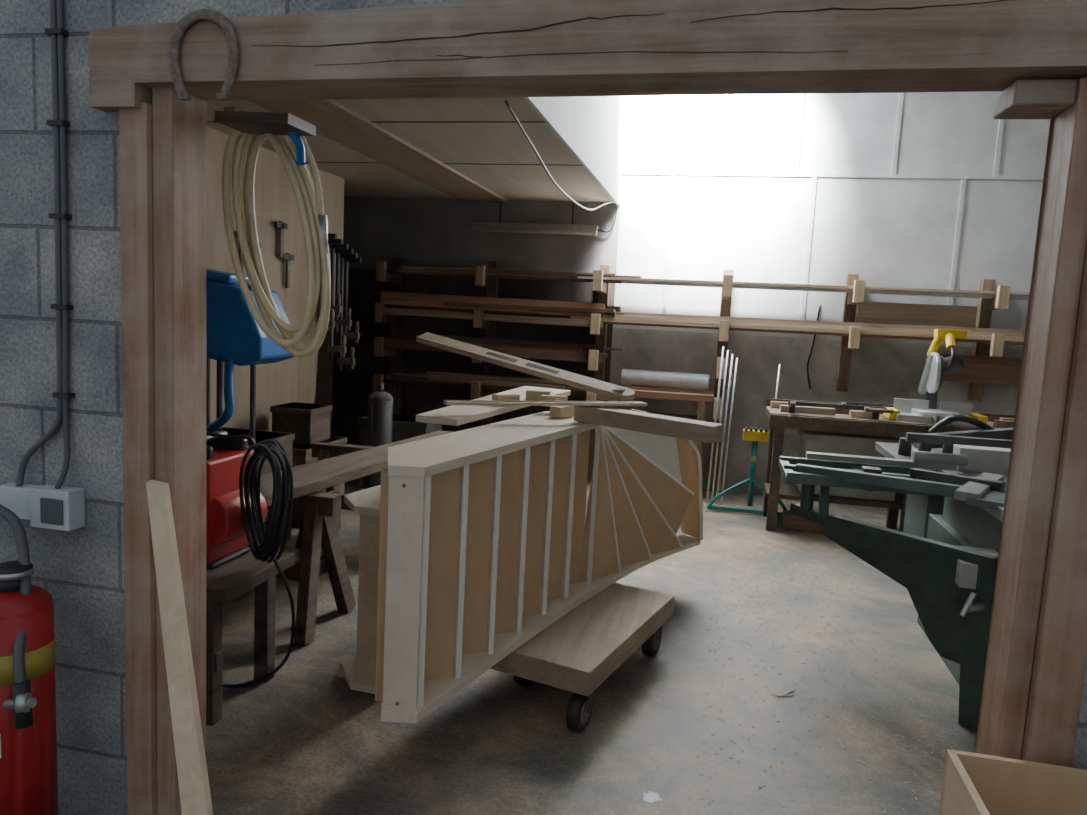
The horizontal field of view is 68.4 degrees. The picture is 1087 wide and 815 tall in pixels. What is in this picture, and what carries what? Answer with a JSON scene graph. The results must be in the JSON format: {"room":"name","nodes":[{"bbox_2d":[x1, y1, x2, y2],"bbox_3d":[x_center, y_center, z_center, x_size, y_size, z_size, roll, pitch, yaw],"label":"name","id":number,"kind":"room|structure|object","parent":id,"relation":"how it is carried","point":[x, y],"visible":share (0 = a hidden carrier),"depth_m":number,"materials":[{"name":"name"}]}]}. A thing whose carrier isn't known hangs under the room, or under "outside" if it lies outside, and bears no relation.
{"room":"carpentry workshop","nodes":[
{"label":"carpentry workshop","id":0,"kind":"room"},
{"bbox_2d":[207,126,343,431],"bbox_3d":[-2.276,-0.418,4.717,0.050,2.600,4.620,4,7,12],"label":"wood panel","id":1,"kind":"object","parent":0,"point":[293,379],"depth_m":5.83,"materials":[{"name":"beige wood"}]},
{"bbox_2d":[234,221,361,370],"bbox_3d":[-1.823,-0.810,6.104,0.197,1.140,1.590,4,7,12],"label":"tools","id":2,"kind":"object","parent":1,"relation":"attached to","point":[341,322],"visible":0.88,"depth_m":6.62,"materials":[{"name":"grey metal"}]},
{"bbox_2d":[206,96,626,205],"bbox_3d":[-1.589,-2.336,4.902,3.530,1.470,5.670,4,7,12],"label":"ceiling","id":3,"kind":"structure","parent":0,"point":[462,149],"depth_m":5.38,"materials":[{"name":"white paint"}]},
{"bbox_2d":[471,201,597,235],"bbox_3d":[-0.084,-1.785,7.492,1.200,0.314,0.104,4,7,12],"label":"light","id":4,"kind":"object","parent":3,"relation":"hanging from","point":[476,227],"visible":0.88,"depth_m":7.47,"materials":[{"name":"metal"}]},
{"bbox_2d":[505,100,616,232],"bbox_3d":[0.221,-1.572,5.688,0.173,0.280,3.472,4,7,12],"label":"cable","id":5,"kind":"object","parent":3,"relation":"hanging from","point":[506,101],"depth_m":5.02,"materials":[{"name":"white plastic"}]},
{"bbox_2d":[0,0,1086,814],"bbox_3d":[0.399,-0.605,1.670,12.000,3.950,0.120,4,7,12],"label":"wall","id":6,"kind":"structure","parent":0,"point":[82,569],"depth_m":2.01,"materials":[{"name":"concrete"}]},
{"bbox_2d":[0,482,84,530],"bbox_3d":[-1.247,0.243,2.029,0.249,0.114,0.059,4,7,12],"label":"wall socket","id":7,"kind":"object","parent":6,"relation":"attached to","point":[45,506],"visible":0.99,"depth_m":2.00,"materials":[{"name":"grey plastic"}]},
{"bbox_2d":[16,0,74,488],"bbox_3d":[-1.240,-0.417,1.968,0.153,1.256,0.037,4,7,12],"label":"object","id":8,"kind":"object","parent":6,"relation":"attached to","point":[56,30],"visible":1,"depth_m":1.96,"materials":[{"name":"black plastic"}]},
{"bbox_2d":[89,0,1086,111],"bbox_3d":[0.146,-0.757,1.678,2.420,0.275,0.162,4,7,12],"label":"beam","id":9,"kind":"structure","parent":6,"relation":"in","point":[475,48],"depth_m":1.62,"materials":[{"name":"brown wood"}]},
{"bbox_2d":[169,9,238,100],"bbox_3d":[-0.757,-0.787,1.783,0.174,0.194,0.016,4,7,12],"label":"horseshoe","id":10,"kind":"object","parent":9,"relation":"attached to","point":[214,16],"visible":1,"depth_m":1.77,"materials":[{"name":"metal"}]},
{"bbox_2d":[215,107,330,356],"bbox_3d":[-0.725,-0.447,2.101,0.292,0.627,0.206,4,7,12],"label":"coil","id":11,"kind":"object","parent":9,"relation":"hanging from","point":[251,129],"visible":1,"depth_m":2.13,"materials":[{"name":"plastic"}]},
{"bbox_2d":[206,478,976,814],"bbox_3d":[0.453,1.328,2.615,12.000,0.100,11.000,4,7,12],"label":"floor","id":12,"kind":"structure","parent":0,"point":[300,741],"depth_m":3.12,"materials":[{"name":"concrete"}]},
{"bbox_2d":[0,504,58,814],"bbox_3d":[-1.293,0.747,1.959,0.267,1.031,0.220,4,7,12],"label":"fire extinguisher","id":13,"kind":"object","parent":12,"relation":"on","point":[28,735],"visible":1,"depth_m":1.92,"materials":[{"name":"red metal"}]},
{"bbox_2d":[119,87,206,814],"bbox_3d":[-0.964,0.252,2.047,0.130,2.034,0.154,4,7,12],"label":"post","id":14,"kind":"object","parent":12,"relation":"on","point":[163,143],"depth_m":1.97,"materials":[{"name":"brown wood"}]},
{"bbox_2d":[146,479,212,814],"bbox_3d":[-0.790,0.758,1.779,0.060,1.100,0.617,-3,9,-39],"label":"plank","id":15,"kind":"object","parent":12,"relation":"on","point":[193,781],"visible":1,"depth_m":1.83,"materials":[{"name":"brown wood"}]},
{"bbox_2d":[206,269,293,546],"bbox_3d":[-1.693,0.125,4.199,0.580,1.703,0.491,4,7,12],"label":"dust extractor","id":16,"kind":"object","parent":12,"relation":"on","point":[234,336],"visible":0.38,"depth_m":4.02,"materials":[{"name":"blue plastic"}]},
{"bbox_2d":[206,547,294,725],"bbox_3d":[-1.434,0.853,3.144,0.730,0.530,0.480,4,7,12],"label":"bench","id":17,"kind":"object","parent":12,"relation":"on","point":[232,579],"visible":0.34,"depth_m":2.99,"materials":[{"name":"brown wood"}]},
{"bbox_2d":[206,430,267,569],"bbox_3d":[-1.292,0.348,3.105,0.369,0.490,0.310,4,7,12],"label":"red generator","id":18,"kind":"object","parent":17,"relation":"on","point":[226,538],"visible":0.44,"depth_m":3.02,"materials":[{"name":"paint"}]},
{"bbox_2d":[206,431,294,687],"bbox_3d":[-1.192,0.616,3.097,0.488,1.045,0.233,4,7,12],"label":"cable","id":19,"kind":"object","parent":18,"relation":"hanging from","point":[266,544],"visible":0.98,"depth_m":2.99,"materials":[{"name":"black rubber"}]},
{"bbox_2d":[215,330,441,547],"bbox_3d":[-1.729,-0.194,6.046,2.620,1.900,2.970,4,7,12],"label":"clutter","id":20,"kind":"object","parent":12,"relation":"on","point":[296,425],"visible":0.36,"depth_m":5.70,"materials":[{"name":"brown wood"}]},
{"bbox_2d":[260,430,451,644],"bbox_3d":[-1.169,0.620,4.528,0.940,0.725,2.269,4,7,12],"label":"sawhorse","id":21,"kind":"object","parent":12,"relation":"on","point":[336,464],"visible":0.54,"depth_m":3.87,"materials":[{"name":"brown wood"}]},
{"bbox_2d":[337,485,380,693],"bbox_3d":[-0.434,0.699,3.835,0.509,0.775,1.524,5,7,16],"label":"flight","id":22,"kind":"object","parent":12,"relation":"on","point":[359,670],"visible":0.12,"depth_m":3.14,"materials":[{"name":"brown wood"}]},
{"bbox_2d":[366,384,392,488],"bbox_3d":[-1.322,0.274,6.444,0.200,0.920,0.200,4,7,12],"label":"gas cylinder","id":23,"kind":"object","parent":12,"relation":"on","point":[380,402],"visible":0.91,"depth_m":6.35,"materials":[{"name":"paint"}]},
{"bbox_2d":[490,583,674,732],"bbox_3d":[0.180,1.032,3.444,0.460,0.268,0.980,6,8,27],"label":"trolley","id":24,"kind":"object","parent":12,"relation":"on","point":[576,653],"visible":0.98,"depth_m":3.19,"materials":[{"name":"wood"},{"name":"black rubber"},{"name":"steel"}]},
{"bbox_2d":[375,409,702,722],"bbox_3d":[0.084,0.460,3.638,0.488,0.808,2.658,7,8,31],"label":"staircase","id":25,"kind":"structure","parent":24,"relation":"on","point":[486,541],"depth_m":3.06,"materials":[{"name":"wood"}]},
{"bbox_2d":[416,386,570,425],"bbox_3d":[-0.176,-0.024,4.022,0.304,0.028,1.642,5,7,14],"label":"board","id":26,"kind":"object","parent":25,"relation":"on","point":[454,415],"visible":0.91,"depth_m":3.52,"materials":[{"name":"beige wood"}]},
{"bbox_2d":[416,332,634,400],"bbox_3d":[-0.121,-0.221,4.202,1.291,0.278,0.104,6,8,27],"label":"board","id":27,"kind":"object","parent":26,"relation":"on","point":[604,390],"visible":1,"depth_m":4.14,"materials":[{"name":"beige wood"}]},
{"bbox_2d":[492,390,573,417],"bbox_3d":[-0.001,-0.019,3.837,0.364,0.081,0.397,7,8,29],"label":"block","id":28,"kind":"object","parent":25,"relation":"on","point":[531,395],"visible":0.72,"depth_m":3.77,"materials":[{"name":"brown wood"}]},
{"bbox_2d":[574,406,722,442],"bbox_3d":[0.437,0.064,3.421,0.650,0.088,0.110,7,8,32],"label":"newel offcut","id":29,"kind":"object","parent":25,"relation":"on","point":[689,429],"visible":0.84,"depth_m":3.36,"materials":[{"name":"beige wood"}]},
{"bbox_2d":[444,400,646,405],"bbox_3d":[0.023,-0.019,3.479,0.913,0.023,0.062,1,7,-19],"label":"batten","id":30,"kind":"object","parent":29,"relation":"on","point":[446,402],"visible":1,"depth_m":3.44,"materials":[{"name":"brown wood"}]},
{"bbox_2d":[643,791,661,802],"bbox_3d":[0.351,1.272,2.612,0.062,0.001,0.061,1,7,-17],"label":"paint splash","id":31,"kind":"object","parent":12,"relation":"on","point":[651,797],"visible":1,"depth_m":2.61,"materials":[{"name":"white paint"}]},
{"bbox_2d":[617,369,713,478],"bbox_3d":[1.048,0.218,7.210,0.900,1.090,0.370,4,7,12],"label":"sheet","id":32,"kind":"object","parent":12,"relation":"on","point":[628,376],"visible":0.53,"depth_m":7.05,"materials":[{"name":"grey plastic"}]},
{"bbox_2d":[373,257,1010,491],"bbox_3d":[1.568,-0.210,7.092,6.390,2.020,0.492,4,7,12],"label":"rack","id":33,"kind":"object","parent":12,"relation":"on","point":[1001,301],"visible":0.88,"depth_m":7.20,"materials":[{"name":"brown wood"}]},
{"bbox_2d":[381,266,1029,396],"bbox_3d":[1.477,-0.571,7.045,6.090,1.123,0.407,4,7,12],"label":"stacked timber","id":34,"kind":"object","parent":33,"relation":"on","point":[875,319],"visible":0.82,"depth_m":7.05,"materials":[{"name":"brown wood"}]},
{"bbox_2d":[706,346,780,508],"bbox_3d":[1.692,0.171,6.775,0.528,1.351,0.068,4,7,12],"label":"rods","id":35,"kind":"object","parent":12,"relation":"on","point":[727,354],"visible":0.71,"depth_m":6.80,"materials":[{"name":"metal"}]},
{"bbox_2d":[707,427,786,516],"bbox_3d":[1.726,0.504,6.689,0.666,0.690,0.400,4,7,12],"label":"stand","id":36,"kind":"object","parent":12,"relation":"on","point":[755,435],"visible":0.91,"depth_m":6.58,"materials":[{"name":"teal paint"}]},
{"bbox_2d":[697,530,941,813],"bbox_3d":[1.252,1.156,3.965,0.923,0.004,3.988,4,7,12],"label":"wood shavings","id":37,"kind":"object","parent":12,"relation":"on","point":[785,694],"visible":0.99,"depth_m":3.42,"materials":[{"name":"brown wood"}]},
{"bbox_2d":[763,398,1014,531],"bbox_3d":[3.130,0.535,5.973,2.880,0.960,0.570,4,7,12],"label":"workbench","id":38,"kind":"object","parent":12,"relation":"on","point":[779,421],"visible":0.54,"depth_m":5.95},
{"bbox_2d":[788,401,893,418],"bbox_3d":[2.340,0.017,6.032,1.004,0.085,0.401,3,7,5],"label":"clamp","id":39,"kind":"object","parent":38,"relation":"on","point":[874,408],"visible":0.78,"depth_m":5.94,"materials":[{"name":"metal"}]},
{"bbox_2d":[797,430,898,500],"bbox_3d":[2.339,0.433,6.172,0.720,0.465,0.340,4,7,12],"label":"storage box","id":40,"kind":"object","parent":38,"relation":"on","point":[811,441],"visible":0.43,"depth_m":6.03,"materials":[{"name":"beige"}]},
{"bbox_2d":[883,329,987,426],"bbox_3d":[2.898,-0.230,5.864,0.660,0.680,0.519,4,7,12],"label":"saw","id":41,"kind":"object","parent":38,"relation":"on","point":[936,366],"depth_m":5.85,"materials":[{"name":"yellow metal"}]},
{"bbox_2d":[770,401,1014,531],"bbox_3d":[2.899,0.522,6.022,2.353,0.950,0.389,4,7,12],"label":"offcuts","id":42,"kind":"object","parent":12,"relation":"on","point":[789,520],"visible":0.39,"depth_m":6.07,"materials":[{"name":"pale timber"},{"name":"wood"},{"name":"dark timber"}]},
{"bbox_2d":[779,444,1010,731],"bbox_3d":[1.916,0.725,3.702,1.582,0.990,1.339,4,7,12],"label":"saw","id":43,"kind":"object","parent":12,"relation":"on","point":[948,575],"visible":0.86,"depth_m":3.50,"materials":[{"name":"green metal"}]},
{"bbox_2d":[875,415,1012,537],"bbox_3d":[2.585,0.589,4.796,1.050,1.073,0.700,4,7,12],"label":"spindle moulder","id":44,"kind":"object","parent":12,"relation":"on","point":[918,509],"visible":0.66,"depth_m":4.71,"materials":[{"name":"grey metal"}]},
{"bbox_2d":[939,749,1086,814],"bbox_3d":[1.031,1.089,1.278,0.656,0.746,0.541,4,7,12],"label":"crate","id":45,"kind":"object","parent":12,"relation":"on","point":[973,783],"visible":1,"depth_m":1.52,"materials":[{"name":"brown wood"}]},
{"bbox_2d":[974,78,1086,767],"bbox_3d":[0.960,0.395,1.640,0.235,2.030,0.154,4,7,12],"label":"post","id":46,"kind":"object","parent":12,"relation":"on","point":[1035,663],"depth_m":1.56,"materials":[{"name":"brown wood"}]},
{"bbox_2d":[332,91,1050,493],"bbox_3d":[1.199,-1.238,7.402,9.100,3.950,0.150,4,7,12],"label":"wall","id":47,"kind":"structure","parent":0,"point":[888,232],"depth_m":7.17,"materials":[{"name":"white paint"}]},
{"bbox_2d":[807,305,820,388],"bbox_3d":[2.399,-0.539,7.123,0.076,0.752,0.016,4,7,12],"label":"cable","id":48,"kind":"object","parent":47,"relation":"attached to","point":[819,305],"visible":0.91,"depth_m":7.13,"materials":[{"name":"black rubber"}]},
{"bbox_2d":[622,91,1043,344],"bbox_3d":[3.135,-1.804,6.833,4.970,2.500,0.012,4,7,12],"label":"strips","id":49,"kind":"object","parent":47,"relation":"attached to","point":[893,174],"visible":0.73,"depth_m":6.97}
]}

